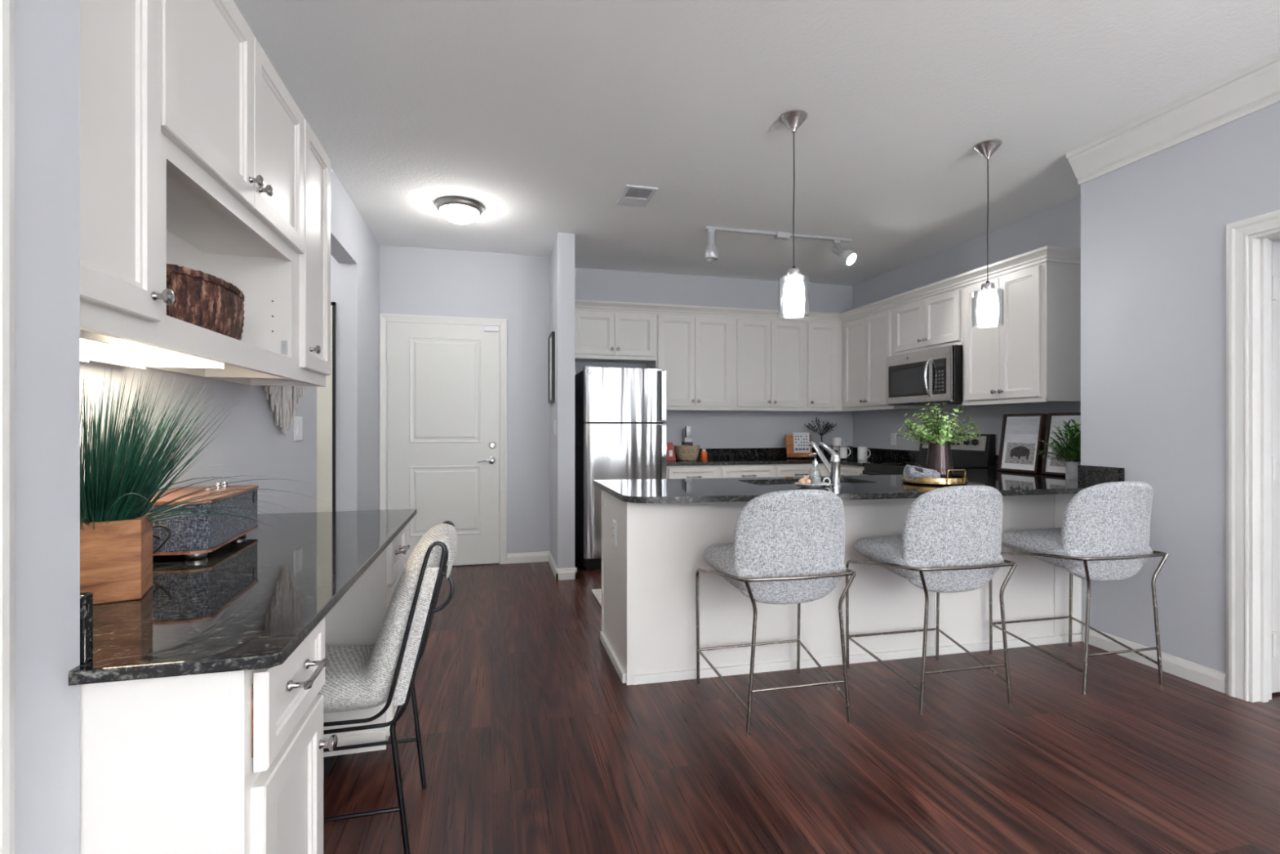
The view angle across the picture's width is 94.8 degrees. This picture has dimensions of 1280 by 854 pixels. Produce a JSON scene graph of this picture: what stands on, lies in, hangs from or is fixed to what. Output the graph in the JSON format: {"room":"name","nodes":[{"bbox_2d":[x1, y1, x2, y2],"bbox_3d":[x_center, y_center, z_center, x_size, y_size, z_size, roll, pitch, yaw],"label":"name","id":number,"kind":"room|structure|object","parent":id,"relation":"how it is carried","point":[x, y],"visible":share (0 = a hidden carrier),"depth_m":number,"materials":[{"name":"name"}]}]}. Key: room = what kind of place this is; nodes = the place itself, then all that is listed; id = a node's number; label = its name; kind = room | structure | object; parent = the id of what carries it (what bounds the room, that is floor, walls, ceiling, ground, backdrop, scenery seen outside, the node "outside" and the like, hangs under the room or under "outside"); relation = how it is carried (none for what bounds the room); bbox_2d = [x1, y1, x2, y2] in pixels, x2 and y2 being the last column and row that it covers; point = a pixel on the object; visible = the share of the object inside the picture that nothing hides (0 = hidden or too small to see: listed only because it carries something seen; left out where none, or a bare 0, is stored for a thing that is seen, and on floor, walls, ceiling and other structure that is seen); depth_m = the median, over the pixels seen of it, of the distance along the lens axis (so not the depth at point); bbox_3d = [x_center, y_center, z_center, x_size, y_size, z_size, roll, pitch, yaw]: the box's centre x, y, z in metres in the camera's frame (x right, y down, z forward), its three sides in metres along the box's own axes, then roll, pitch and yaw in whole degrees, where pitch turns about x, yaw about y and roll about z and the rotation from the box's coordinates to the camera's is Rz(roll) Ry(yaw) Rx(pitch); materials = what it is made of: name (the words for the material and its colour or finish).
{"room":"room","nodes":[
{"label":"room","id":0,"kind":"room"},
{"bbox_2d":[14,0,79,853],"bbox_3d":[-0.171,-0.170,-2.631,0.495,2.740,6.978,0,0,-14],"label":"wall","id":1,"kind":"structure","parent":0,"point":[47,32],"depth_m":0.75,"materials":[{"name":"grey paint"}]},
{"bbox_2d":[0,0,14,853],"bbox_3d":[-0.465,0.085,-0.595,0.120,2.230,2.620,0,0,-14],"label":"door frame","id":2,"kind":"structure","parent":1,"relation":"in","point":[6,6],"depth_m":0.67,"materials":[{"name":"white paint"}]},
{"bbox_2d":[80,167,379,514],"bbox_3d":[-1.725,-0.170,2.826,0.120,2.740,4.362,0,0,-14],"label":"wall","id":3,"kind":"structure","parent":0,"point":[250,435],"depth_m":2.77,"materials":[{"name":"grey paint"}]},
{"bbox_2d":[80,0,174,345],"bbox_3d":[-1.028,-0.625,0.960,0.328,0.920,0.390,0,0,-14],"label":"upper cabinet","id":4,"kind":"object","parent":3,"relation":"attached to","point":[121,295],"visible":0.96,"depth_m":1.05,"materials":[{"name":"white paint"}]},
{"bbox_2d":[145,0,303,379],"bbox_3d":[-1.181,-0.625,1.569,0.328,0.920,0.892,0,0,-14],"label":"upper cabinet","id":5,"kind":"object","parent":3,"relation":"attached to","point":[232,131],"visible":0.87,"depth_m":1.56,"materials":[{"name":"white paint"}]},
{"bbox_2d":[80,329,223,369],"bbox_3d":[-1.107,-0.177,1.167,0.186,0.064,0.800,0,0,-14],"label":"light","id":6,"kind":"object","parent":5,"relation":"attached to","point":[95,347],"visible":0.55,"depth_m":1.29,"materials":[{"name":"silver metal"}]},
{"bbox_2d":[166,263,244,340],"bbox_3d":[-1.188,-0.309,1.559,0.208,0.151,0.449,0,0,-18],"label":"woven basket","id":7,"kind":"object","parent":5,"relation":"on","point":[202,300],"visible":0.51,"depth_m":1.46,"materials":[{"name":"brown wicker"}]},
{"bbox_2d":[206,118,330,386],"bbox_3d":[-1.331,-0.625,2.173,0.328,0.920,0.350,0,0,-14],"label":"upper cabinet","id":8,"kind":"object","parent":3,"relation":"attached to","point":[314,264],"visible":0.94,"depth_m":2.19,"materials":[{"name":"white paint"}]},
{"bbox_2d":[264,386,304,435],"bbox_3d":[-1.585,-0.187,2.618,0.034,0.442,0.568,0,0,-14],"label":"macrame hanging","id":9,"kind":"object","parent":3,"relation":"attached to","point":[286,399],"visible":0.34,"depth_m":2.62,"materials":[{"name":"white fabric"}]},
{"bbox_2d":[293,416,302,440],"bbox_3d":[-1.673,0.005,2.886,0.010,0.118,0.115,0,0,-14],"label":"light switch","id":10,"kind":"object","parent":3,"relation":"attached to","point":[298,420],"visible":0.96,"depth_m":2.87,"materials":[{"name":"white plastic"}]},
{"bbox_2d":[330,254,338,511],"bbox_3d":[-2.743,-0.170,3.459,1.550,2.740,1.220,0,0,-14],"label":"wall","id":11,"kind":"structure","parent":0,"point":[334,263],"depth_m":4.12,"materials":[{"name":"grey paint"}]},
{"bbox_2d":[316,302,335,511],"bbox_3d":[-2.498,0.163,4.010,0.772,2.075,0.033,0,0,-14],"label":"door","id":12,"kind":"structure","parent":11,"relation":"in","point":[326,396],"depth_m":4.08,"materials":[{"name":"beige paint"}]},
{"bbox_2d":[379,244,550,553],"bbox_3d":[-1.525,-0.170,5.185,1.650,2.740,0.120,0,0,-14],"label":"wall","id":13,"kind":"structure","parent":0,"point":[514,288],"depth_m":5.23,"materials":[{"name":"grey paint"}]},
{"bbox_2d":[378,313,506,567],"bbox_3d":[-1.676,0.120,5.047,1.050,2.160,0.075,0,0,-14],"label":"door","id":14,"kind":"structure","parent":13,"relation":"in","point":[442,385],"depth_m":5.07,"materials":[{"name":"white paint"}]},
{"bbox_2d":[506,551,549,564],"bbox_3d":[-0.992,1.156,5.249,0.376,0.088,0.014,0,0,-14],"label":"baseboard","id":15,"kind":"structure","parent":13,"relation":"attached to","point":[531,557],"depth_m":5.24,"materials":[{"name":"white paint"}]},
{"bbox_2d":[550,232,574,568],"bbox_3d":[-0.703,-0.170,5.143,0.135,2.740,0.990,0,0,-14],"label":"wall","id":16,"kind":"structure","parent":0,"point":[562,254],"depth_m":4.67,"materials":[{"name":"grey paint"}]},
{"bbox_2d":[548,331,555,403],"bbox_3d":[-0.753,-0.505,5.009,0.026,0.580,0.315,0,0,-14],"label":"framed picture","id":17,"kind":"object","parent":16,"relation":"attached to","point":[552,336],"visible":1,"depth_m":4.86,"materials":[{"name":"black plastic"}]},
{"bbox_2d":[549,336,551,399],"bbox_3d":[-0.749,-0.505,5.010,0.014,0.540,0.275,0,0,-14],"label":"print","id":18,"kind":"object","parent":17,"relation":"attached to","point":[550,337],"depth_m":5.05},
{"bbox_2d":[554,420,555,435],"bbox_3d":[-0.700,0.000,4.834,0.010,0.118,0.075,0,0,-14],"label":"light switch","id":19,"kind":"object","parent":16,"relation":"attached to","point":[554,420],"visible":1,"depth_m":4.81,"materials":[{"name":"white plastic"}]},
{"bbox_2d":[548,551,577,580],"bbox_3d":[-0.663,1.156,4.983,0.163,0.088,0.689,0,0,-14],"label":"baseboard","id":20,"kind":"structure","parent":16,"relation":"attached to","point":[560,574],"depth_m":4.66,"materials":[{"name":"white paint"}]},
{"bbox_2d":[574,267,853,448],"bbox_3d":[0.808,-0.170,6.081,3.310,2.740,0.120,0,0,-14],"label":"wall","id":21,"kind":"structure","parent":0,"point":[710,428],"depth_m":6.03,"materials":[{"name":"grey paint"}]},
{"bbox_2d":[574,310,656,363],"bbox_3d":[-0.295,-0.849,5.547,0.846,0.439,0.380,0,0,-14],"label":"upper cabinet","id":22,"kind":"object","parent":21,"relation":"attached to","point":[600,336],"visible":0.93,"depth_m":5.41,"materials":[{"name":"white paint"}]},
{"bbox_2d":[647,313,734,410],"bbox_3d":[0.498,-0.618,5.745,0.788,0.901,0.380,0,0,-14],"label":"upper cabinet","id":23,"kind":"object","parent":21,"relation":"attached to","point":[696,353],"visible":0.93,"depth_m":5.59,"materials":[{"name":"white paint"}]},
{"bbox_2d":[733,317,805,411],"bbox_3d":[1.251,-0.618,5.933,0.764,0.901,0.380,0,0,-14],"label":"upper cabinet","id":24,"kind":"object","parent":21,"relation":"attached to","point":[770,354],"visible":1,"depth_m":5.78,"materials":[{"name":"white paint"}]},
{"bbox_2d":[674,447,919,461],"bbox_3d":[1.321,0.260,5.573,2.319,0.100,1.112,0,0,-14],"label":"backsplash","id":25,"kind":"structure","parent":21,"relation":"attached to","point":[889,454],"depth_m":6.02,"materials":[{"name":"black stone"}]},
{"bbox_2d":[795,320,842,411],"bbox_3d":[1.825,-0.618,6.076,0.417,0.901,0.380,0,0,-14],"label":"upper cabinet","id":26,"kind":"object","parent":21,"relation":"attached to","point":[824,340],"visible":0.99,"depth_m":5.93,"materials":[{"name":"white paint"}]},
{"bbox_2d":[233,0,1279,285],"bbox_3d":[1.953,-1.590,0.435,9.200,0.100,12.100,0,0,-14],"label":"ceiling","id":27,"kind":"structure","parent":0,"point":[540,113],"depth_m":2.79,"materials":[{"name":"white paint"}]},
{"bbox_2d":[435,195,484,224],"bbox_3d":[-1.248,-1.474,4.074,0.326,0.132,0.326,0,0,-14],"label":"ceiling light","id":28,"kind":"object","parent":27,"relation":"attached to","point":[457,210],"visible":1,"depth_m":3.98,"materials":[{"name":"white glass"}]},
{"bbox_2d":[616,184,657,206],"bbox_3d":[-0.024,-1.532,3.900,0.210,0.016,0.310,0,0,-14],"label":"ceiling vent","id":29,"kind":"object","parent":27,"relation":"in","point":[633,195],"visible":1,"depth_m":3.88,"materials":[{"name":"white metal"}]},
{"bbox_2d":[625,188,652,198],"bbox_3d":[-0.010,-1.529,3.844,0.150,0.002,0.135,0,0,-14],"label":"grille","id":30,"kind":"object","parent":29,"relation":"attached to","point":[629,193],"depth_m":3.84,"materials":[{"name":"grey metal"}]},
{"bbox_2d":[704,226,857,266],"bbox_3d":[1.108,-1.414,4.639,1.256,0.250,0.200,0,0,-8],"label":"track light","id":31,"kind":"object","parent":27,"relation":"attached to","point":[848,257],"visible":1,"depth_m":4.62,"materials":[{"name":"silver metal"}]},
{"bbox_2d":[777,109,809,316],"bbox_3d":[0.762,-1.048,2.917,0.152,0.985,0.152,0,0,-14],"label":"pendant lamp","id":32,"kind":"object","parent":27,"relation":"hanging from","point":[793,295],"visible":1,"depth_m":2.89,"materials":[{"name":"white glass"}]},
{"bbox_2d":[782,280,804,315],"bbox_3d":[0.762,-0.640,2.917,0.106,0.161,0.106,0,0,-14],"label":"diffuser","id":33,"kind":"object","parent":32,"relation":"attached to","point":[793,295],"depth_m":2.88,"materials":[{"name":"white glass"}]},
{"bbox_2d":[971,138,1004,328],"bbox_3d":[1.894,-1.048,3.206,0.152,0.985,0.152,0,0,-14],"label":"pendant lamp","id":34,"kind":"object","parent":27,"relation":"hanging from","point":[988,308],"visible":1,"depth_m":3.18,"materials":[{"name":"white glass"}]},
{"bbox_2d":[976,293,999,324],"bbox_3d":[1.894,-0.640,3.206,0.106,0.161,0.106,0,0,-14],"label":"diffuser","id":35,"kind":"object","parent":34,"relation":"attached to","point":[988,308],"depth_m":3.17,"materials":[{"name":"white glass"}]},
{"bbox_2d":[323,553,1279,853],"bbox_3d":[1.953,1.250,0.435,9.200,0.100,12.100,0,0,-14],"label":"floor","id":36,"kind":"structure","parent":0,"point":[533,740],"depth_m":2.18,"materials":[{"name":"red wood"}]},
{"bbox_2d":[80,617,337,853],"bbox_3d":[-0.877,0.774,0.977,0.627,0.852,0.360,0,0,-14],"label":"base cabinet","id":37,"kind":"object","parent":36,"relation":"on","point":[231,762],"visible":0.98,"depth_m":0.85,"materials":[{"name":"white paint"}]},
{"bbox_2d":[68,508,417,685],"bbox_3d":[-1.018,0.338,1.542,0.630,0.020,1.575,0,0,-14],"label":"countertop","id":38,"kind":"structure","parent":37,"relation":"on","point":[250,603],"depth_m":1.12,"materials":[{"name":"black stone"}]},
{"bbox_2d":[80,591,93,663],"bbox_3d":[-0.958,0.281,0.782,0.378,0.095,0.020,0,0,-14],"label":"side splash","id":39,"kind":"object","parent":38,"relation":"on","point":[86,598],"visible":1,"depth_m":0.82,"materials":[{"name":"black stone"}]},
{"bbox_2d":[146,480,258,559],"bbox_3d":[-1.220,0.243,1.593,0.216,0.170,0.455,0,0,-18],"label":"radio","id":40,"kind":"object","parent":38,"relation":"on","point":[189,535],"visible":0.75,"depth_m":1.47,"materials":[{"name":"grey fabric"}]},
{"bbox_2d":[204,486,215,491],"bbox_3d":[-1.213,0.173,1.660,0.012,0.010,0.045,0,0,-18],"label":"toggle switch","id":41,"kind":"object","parent":40,"relation":"attached to","point":[212,490],"depth_m":1.66,"materials":[{"name":"silver metal"}]},
{"bbox_2d":[80,365,329,604],"bbox_3d":[-0.900,0.103,1.142,0.598,0.448,0.640,0,0,-42],"label":"grass plant","id":42,"kind":"object","parent":38,"relation":"on","point":[116,522],"visible":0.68,"depth_m":1.11,"materials":[{"name":"green plant"}]},
{"bbox_2d":[323,526,409,783],"bbox_3d":[-1.157,0.774,2.095,0.624,0.852,0.355,0,0,-14],"label":"base cabinet","id":43,"kind":"object","parent":36,"relation":"on","point":[357,617],"visible":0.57,"depth_m":1.98,"materials":[{"name":"white paint"}]},
{"bbox_2d":[317,520,457,853],"bbox_3d":[-0.855,0.757,1.745,0.586,0.887,0.385,0,0,-14],"label":"desk chair","id":44,"kind":"object","parent":36,"relation":"on","point":[358,677],"visible":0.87,"depth_m":1.62,"materials":[{"name":"grey fabric"}]},
{"bbox_2d":[317,523,448,713],"bbox_3d":[-0.863,0.548,1.743,0.568,0.480,0.346,0,0,-14],"label":"cushion","id":45,"kind":"object","parent":44,"relation":"on","point":[358,677],"depth_m":1.62,"materials":[{"name":"grey fabric"}]},
{"bbox_2d":[591,588,601,606],"bbox_3d":[0.231,1.192,4.139,1.050,0.015,0.640,0,0,-14],"label":"rug","id":46,"kind":"object","parent":36,"relation":"on","point":[597,592],"visible":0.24,"depth_m":4.19,"materials":[{"name":"white fabric"}]},
{"bbox_2d":[574,365,666,569],"bbox_3d":[-0.200,0.339,5.349,0.716,1.722,0.753,0,0,-14],"label":"refrigerator","id":47,"kind":"object","parent":36,"relation":"on","point":[620,413],"visible":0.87,"depth_m":5.02,"materials":[{"name":"silver metal"}]},
{"bbox_2d":[666,465,719,479],"bbox_3d":[0.403,0.770,5.577,0.530,0.859,0.660,0,0,-14],"label":"base cabinet","id":48,"kind":"object","parent":36,"relation":"on","point":[688,471],"visible":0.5,"depth_m":5.30,"materials":[{"name":"white paint"}]},
{"bbox_2d":[720,464,774,477],"bbox_3d":[0.925,0.770,5.707,0.544,0.859,0.660,0,0,-14],"label":"base cabinet","id":49,"kind":"object","parent":36,"relation":"on","point":[738,470],"visible":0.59,"depth_m":5.42,"materials":[{"name":"white paint"}]},
{"bbox_2d":[695,488,856,737],"bbox_3d":[0.583,0.723,2.566,0.569,0.956,0.538,0,0,-13],"label":"bar stool","id":50,"kind":"object","parent":36,"relation":"on","point":[788,546],"visible":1,"depth_m":2.35,"materials":[{"name":"grey fabric"}]},
{"bbox_2d":[774,463,831,476],"bbox_3d":[1.482,0.770,5.846,0.603,0.859,0.660,0,0,-14],"label":"base cabinet","id":51,"kind":"object","parent":36,"relation":"on","point":[788,469],"visible":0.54,"depth_m":5.55,"materials":[{"name":"white paint"}]},
{"bbox_2d":[600,482,1082,684],"bbox_3d":[1.125,0.770,3.354,2.630,0.860,0.740,0,0,-14],"label":"base cabinet","id":52,"kind":"object","parent":36,"relation":"on","point":[648,633],"visible":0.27,"depth_m":2.97,"materials":[{"name":"white paint"}]},
{"bbox_2d":[612,520,616,545],"bbox_3d":[-0.132,0.535,3.013,0.009,0.118,0.075,0,0,-14],"label":"outlet","id":53,"kind":"object","parent":52,"relation":"attached to","point":[614,522],"visible":1,"depth_m":3.00,"materials":[{"name":"white plastic"}]},
{"bbox_2d":[593,467,1097,502],"bbox_3d":[1.376,0.325,3.508,3.211,0.029,1.372,0,0,-14],"label":"countertop","id":54,"kind":"structure","parent":52,"relation":"on","point":[1006,482],"depth_m":3.13,"materials":[{"name":"black stone"}]},
{"bbox_2d":[761,482,849,485],"bbox_3d":[0.964,0.426,3.409,0.762,0.170,0.350,0,0,-14],"label":"sink","id":55,"kind":"object","parent":54,"relation":"in","point":[830,482],"visible":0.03,"depth_m":3.56,"materials":[{"name":"silver metal"}]},
{"bbox_2d":[795,477,831,487],"bbox_3d":[0.899,0.285,3.082,0.168,0.049,0.157,0,0,28],"label":"dish","id":56,"kind":"object","parent":54,"relation":"on","point":[823,483],"visible":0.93,"depth_m":3.05,"materials":[{"name":"grey stone"}]},
{"bbox_2d":[798,475,807,484],"bbox_3d":[0.853,0.276,3.073,0.058,0.046,0.034,0,0,-31],"label":"shell","id":57,"kind":"object","parent":56,"relation":"in","point":[802,481],"visible":0.99,"depth_m":3.06,"materials":[{"name":"beige"}]},
{"bbox_2d":[803,475,810,484],"bbox_3d":[0.877,0.276,3.088,0.037,0.050,0.059,0,0,15],"label":"shell","id":58,"kind":"object","parent":56,"relation":"in","point":[807,480],"visible":0.69,"depth_m":3.06,"materials":[{"name":"beige"}]},
{"bbox_2d":[795,482,827,487],"bbox_3d":[0.896,0.299,3.083,0.176,0.021,0.141,0,0,-14],"label":"bowl","id":59,"kind":"object","parent":56,"relation":"on","point":[822,483],"depth_m":3.04,"materials":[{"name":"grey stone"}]},
{"bbox_2d":[808,453,821,484],"bbox_3d":[0.912,0.218,3.098,0.083,0.171,0.062,0,0,-14],"label":"soap dispenser","id":60,"kind":"object","parent":56,"relation":"on","point":[814,480],"visible":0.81,"depth_m":3.08,"materials":[{"name":"clear glass"}]},
{"bbox_2d":[808,440,841,486],"bbox_3d":[1.004,0.191,3.256,0.086,0.238,0.292,0,0,-14],"label":"faucet","id":61,"kind":"object","parent":54,"relation":"on","point":[833,468],"visible":0.99,"depth_m":3.14,"materials":[{"name":"silver metal"}]},
{"bbox_2d":[901,465,968,485],"bbox_3d":[1.647,0.266,3.296,0.336,0.088,0.342,0,0,-14],"label":"tray","id":62,"kind":"object","parent":54,"relation":"on","point":[957,480],"visible":0.77,"depth_m":3.15,"materials":[{"name":"gold metal"}]},
{"bbox_2d":[902,464,940,479],"bbox_3d":[1.549,0.254,3.235,0.180,0.102,0.078,0,0,1],"label":"rolled towel","id":63,"kind":"object","parent":62,"relation":"in","point":[910,472],"visible":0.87,"depth_m":3.21,"materials":[{"name":"grey fabric"}]},
{"bbox_2d":[894,402,981,478],"bbox_3d":[1.709,0.078,3.366,0.414,0.448,0.404,0,0,36],"label":"plant","id":64,"kind":"object","parent":62,"relation":"on","point":[939,459],"visible":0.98,"depth_m":3.33,"materials":[{"name":"green plant"}]},
{"bbox_2d":[996,413,1047,473],"bbox_3d":[2.658,0.106,4.100,0.100,0.407,0.315,0,0,-14],"label":"framed print","id":65,"kind":"object","parent":54,"relation":"on","point":[1020,433],"visible":0.99,"depth_m":4.08,"materials":[{"name":"brown wood"}]},
{"bbox_2d":[1032,418,1080,479],"bbox_3d":[2.641,0.127,3.534,0.439,0.367,0.490,0,0,-41],"label":"potted plant","id":66,"kind":"object","parent":54,"relation":"on","point":[1073,444],"visible":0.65,"depth_m":3.56,"materials":[{"name":"green plant"}]},
{"bbox_2d":[1040,412,1080,475],"bbox_3d":[2.742,0.106,3.760,0.100,0.407,0.315,0,0,-14],"label":"framed print","id":67,"kind":"object","parent":54,"relation":"on","point":[1049,466],"visible":0.47,"depth_m":3.85,"materials":[{"name":"brown wood"}]},
{"bbox_2d":[1077,465,1124,484],"bbox_3d":[2.508,0.260,3.208,0.019,0.100,0.242,0,0,-14],"label":"upstand","id":68,"kind":"object","parent":54,"relation":"on","point":[1091,474],"visible":0.76,"depth_m":3.20,"materials":[{"name":"black stone"}]},
{"bbox_2d":[840,464,864,475],"bbox_3d":[2.113,0.770,5.772,0.686,0.859,1.108,0,0,-14],"label":"base cabinet","id":69,"kind":"object","parent":36,"relation":"on","point":[845,470],"visible":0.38,"depth_m":5.34,"materials":[{"name":"white paint"}]},
{"bbox_2d":[666,456,910,466],"bbox_3d":[1.321,0.325,5.573,2.319,0.030,1.112,0,0,-14],"label":"countertop","id":70,"kind":"structure","parent":69,"relation":"on","point":[766,460],"depth_m":5.52,"materials":[{"name":"black stone"}]},
{"bbox_2d":[666,442,675,461],"bbox_3d":[0.275,0.224,5.557,0.120,0.172,0.087,0,0,-14],"label":"snack bag","id":71,"kind":"object","parent":70,"relation":"on","point":[670,450],"visible":0.77,"depth_m":5.53,"materials":[{"name":"red"}]},
{"bbox_2d":[673,444,700,460],"bbox_3d":[0.450,0.238,5.636,0.256,0.143,0.256,0,0,-14],"label":"bread basket","id":72,"kind":"object","parent":70,"relation":"on","point":[683,452],"visible":1,"depth_m":5.54,"materials":[{"name":"beige wicker"}]},
{"bbox_2d":[681,426,693,445],"bbox_3d":[0.472,0.147,5.838,0.090,0.325,0.109,0,0,-14],"label":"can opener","id":73,"kind":"object","parent":70,"relation":"on","point":[687,431],"visible":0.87,"depth_m":5.80,"materials":[{"name":"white plastic"}]},
{"bbox_2d":[701,448,706,460],"bbox_3d":[0.615,0.256,5.657,0.060,0.108,0.060,0,0,-14],"label":"bottle","id":74,"kind":"object","parent":70,"relation":"on","point":[704,453],"visible":1,"depth_m":5.63,"materials":[{"name":"orange plastic"}]},
{"bbox_2d":[785,434,815,457],"bbox_3d":[1.623,0.190,5.973,0.280,0.239,0.135,0,0,-14],"label":"stand","id":75,"kind":"object","parent":70,"relation":"on","point":[788,437],"visible":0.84,"depth_m":5.96,"materials":[{"name":"orange wood"}]},
{"bbox_2d":[792,432,809,452],"bbox_3d":[1.639,0.159,5.973,0.180,0.222,0.029,0,0,-14],"label":"card","id":76,"kind":"object","parent":75,"relation":"on","point":[801,440],"visible":0.99,"depth_m":5.97,"materials":[{"name":"white paper"}]},
{"bbox_2d":[804,415,836,457],"bbox_3d":[1.864,0.088,6.030,0.381,0.445,0.330,0,0,-14],"label":"tree","id":77,"kind":"object","parent":70,"relation":"on","point":[828,426],"visible":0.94,"depth_m":6.03,"materials":[{"name":"black plant"}]},
{"bbox_2d":[827,445,853,459],"bbox_3d":[1.973,0.243,5.810,0.148,0.130,0.238,0,0,-14],"label":"mug rack","id":78,"kind":"object","parent":70,"relation":"on","point":[836,451],"visible":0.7,"depth_m":5.73,"materials":[{"name":"black metal"}]},
{"bbox_2d":[832,437,844,449],"bbox_3d":[1.976,0.159,5.878,0.110,0.126,0.090,0,0,-42],"label":"mug","id":79,"kind":"object","parent":78,"relation":"on","point":[836,441],"visible":0.76,"depth_m":5.84,"materials":[{"name":"white ceramic"}]},
{"bbox_2d":[837,444,850,457],"bbox_3d":[1.985,0.233,5.742,0.110,0.126,0.090,0,0,44],"label":"mug","id":80,"kind":"object","parent":78,"relation":"in","point":[843,451],"visible":0.94,"depth_m":5.71,"materials":[{"name":"white ceramic"}]},
{"bbox_2d":[857,446,871,459],"bbox_3d":[2.165,0.247,5.705,0.110,0.126,0.090,0,0,39],"label":"mug","id":81,"kind":"object","parent":70,"relation":"on","point":[861,451],"visible":0.99,"depth_m":5.67,"materials":[{"name":"white ceramic"}]},
{"bbox_2d":[859,433,995,475],"bbox_3d":[2.325,0.625,4.851,0.701,1.150,0.762,0,0,-14],"label":"range","id":82,"kind":"object","parent":36,"relation":"on","point":[973,453],"visible":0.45,"depth_m":4.75,"materials":[{"name":"black metal"}]},
{"bbox_2d":[859,470,897,475],"bbox_3d":[2.019,0.660,4.775,0.071,0.580,0.740,0,0,-14],"label":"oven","id":83,"kind":"object","parent":82,"relation":"in","point":[864,472],"depth_m":4.92,"materials":[{"name":"black metal"}]},
{"bbox_2d":[862,461,987,468],"bbox_3d":[2.318,0.309,4.850,0.575,0.012,0.762,0,0,-14],"label":"cooktop","id":84,"kind":"object","parent":82,"relation":"in","point":[956,464],"depth_m":4.82,"materials":[{"name":"black glass"}]},
{"bbox_2d":[845,484,1017,715],"bbox_3d":[1.343,0.723,2.735,0.569,0.956,0.538,0,0,-13],"label":"bar stool","id":85,"kind":"object","parent":36,"relation":"on","point":[950,540],"visible":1,"depth_m":2.52,"materials":[{"name":"grey fabric"}]},
{"bbox_2d":[988,480,1168,694],"bbox_3d":[2.171,0.723,2.927,0.569,0.956,0.538,0,0,-13],"label":"bar stool","id":86,"kind":"object","parent":36,"relation":"on","point":[1104,533],"visible":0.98,"depth_m":2.71,"materials":[{"name":"grey fabric"}]},
{"bbox_2d":[853,195,1080,467],"bbox_3d":[2.750,-0.170,4.883,0.120,2.740,3.145,0,0,-14],"label":"wall","id":87,"kind":"structure","parent":0,"point":[1059,225],"depth_m":4.86,"materials":[{"name":"grey paint"}]},
{"bbox_2d":[824,307,926,412],"bbox_3d":[2.258,-0.618,5.800,0.390,0.901,1.123,0,0,-14],"label":"upper cabinet","id":88,"kind":"object","parent":87,"relation":"attached to","point":[867,340],"visible":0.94,"depth_m":5.56,"materials":[{"name":"white paint"}]},
{"bbox_2d":[890,432,896,444],"bbox_3d":[2.469,0.110,5.743,0.010,0.118,0.075,0,0,-14],"label":"light switch","id":89,"kind":"object","parent":87,"relation":"attached to","point":[893,439],"visible":1,"depth_m":5.74,"materials":[{"name":"white plastic"}]},
{"bbox_2d":[893,286,962,355],"bbox_3d":[2.489,-0.849,4.874,0.390,0.439,0.784,0,0,-14],"label":"upper cabinet","id":90,"kind":"object","parent":87,"relation":"attached to","point":[935,321],"visible":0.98,"depth_m":4.78,"materials":[{"name":"white paint"}]},
{"bbox_2d":[885,344,962,405],"bbox_3d":[2.439,-0.413,4.864,0.483,0.430,0.770,0,0,-14],"label":"microwave","id":91,"kind":"object","parent":90,"relation":"attached to","point":[931,376],"visible":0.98,"depth_m":4.73,"materials":[{"name":"silver plastic"}]},
{"bbox_2d":[962,262,1080,405],"bbox_3d":[2.668,-0.618,4.156,0.390,0.901,0.694,0,0,-14],"label":"upper cabinet","id":92,"kind":"object","parent":87,"relation":"attached to","point":[1033,357],"visible":0.98,"depth_m":3.92,"materials":[{"name":"white paint"}]},
{"bbox_2d":[574,245,1080,322],"bbox_3d":[1.140,-1.110,4.563,3.158,0.084,2.327,0,0,-14],"label":"crown molding","id":93,"kind":"structure","parent":92,"relation":"attached to","point":[1047,253],"depth_m":5.33,"materials":[{"name":"white paint"}]},
{"bbox_2d":[1080,102,1279,673],"bbox_3d":[3.809,-0.170,-0.789,0.570,2.740,8.625,0,0,-14],"label":"wall","id":94,"kind":"structure","parent":0,"point":[1153,226],"depth_m":2.89,"materials":[{"name":"grey paint"}]},
{"bbox_2d":[995,454,998,467],"bbox_3d":[2.894,0.260,4.011,0.020,0.100,1.130,0,0,-14],"label":"backsplash","id":95,"kind":"structure","parent":94,"relation":"attached to","point":[996,455],"depth_m":4.54,"materials":[{"name":"black stone"}]},
{"bbox_2d":[1083,626,1226,693],"bbox_3d":[3.526,1.156,-0.863,0.014,0.088,8.580,0,0,-14],"label":"baseboard","id":96,"kind":"structure","parent":94,"relation":"attached to","point":[1200,674],"depth_m":2.88,"materials":[{"name":"white paint"}]},
{"bbox_2d":[1066,51,1279,184],"bbox_3d":[3.483,-1.458,-0.858,0.096,0.165,8.610,0,0,-14],"label":"trim","id":97,"kind":"structure","parent":94,"relation":"attached to","point":[1255,87],"depth_m":2.78,"materials":[{"name":"white paint"}]},
{"bbox_2d":[1226,209,1279,702],"bbox_3d":[3.225,0.141,2.275,0.960,2.117,1.020,0,0,-14],"label":"door frame","id":98,"kind":"structure","parent":94,"relation":"in","point":[1252,258],"depth_m":2.60,"materials":[{"name":"white paint"}]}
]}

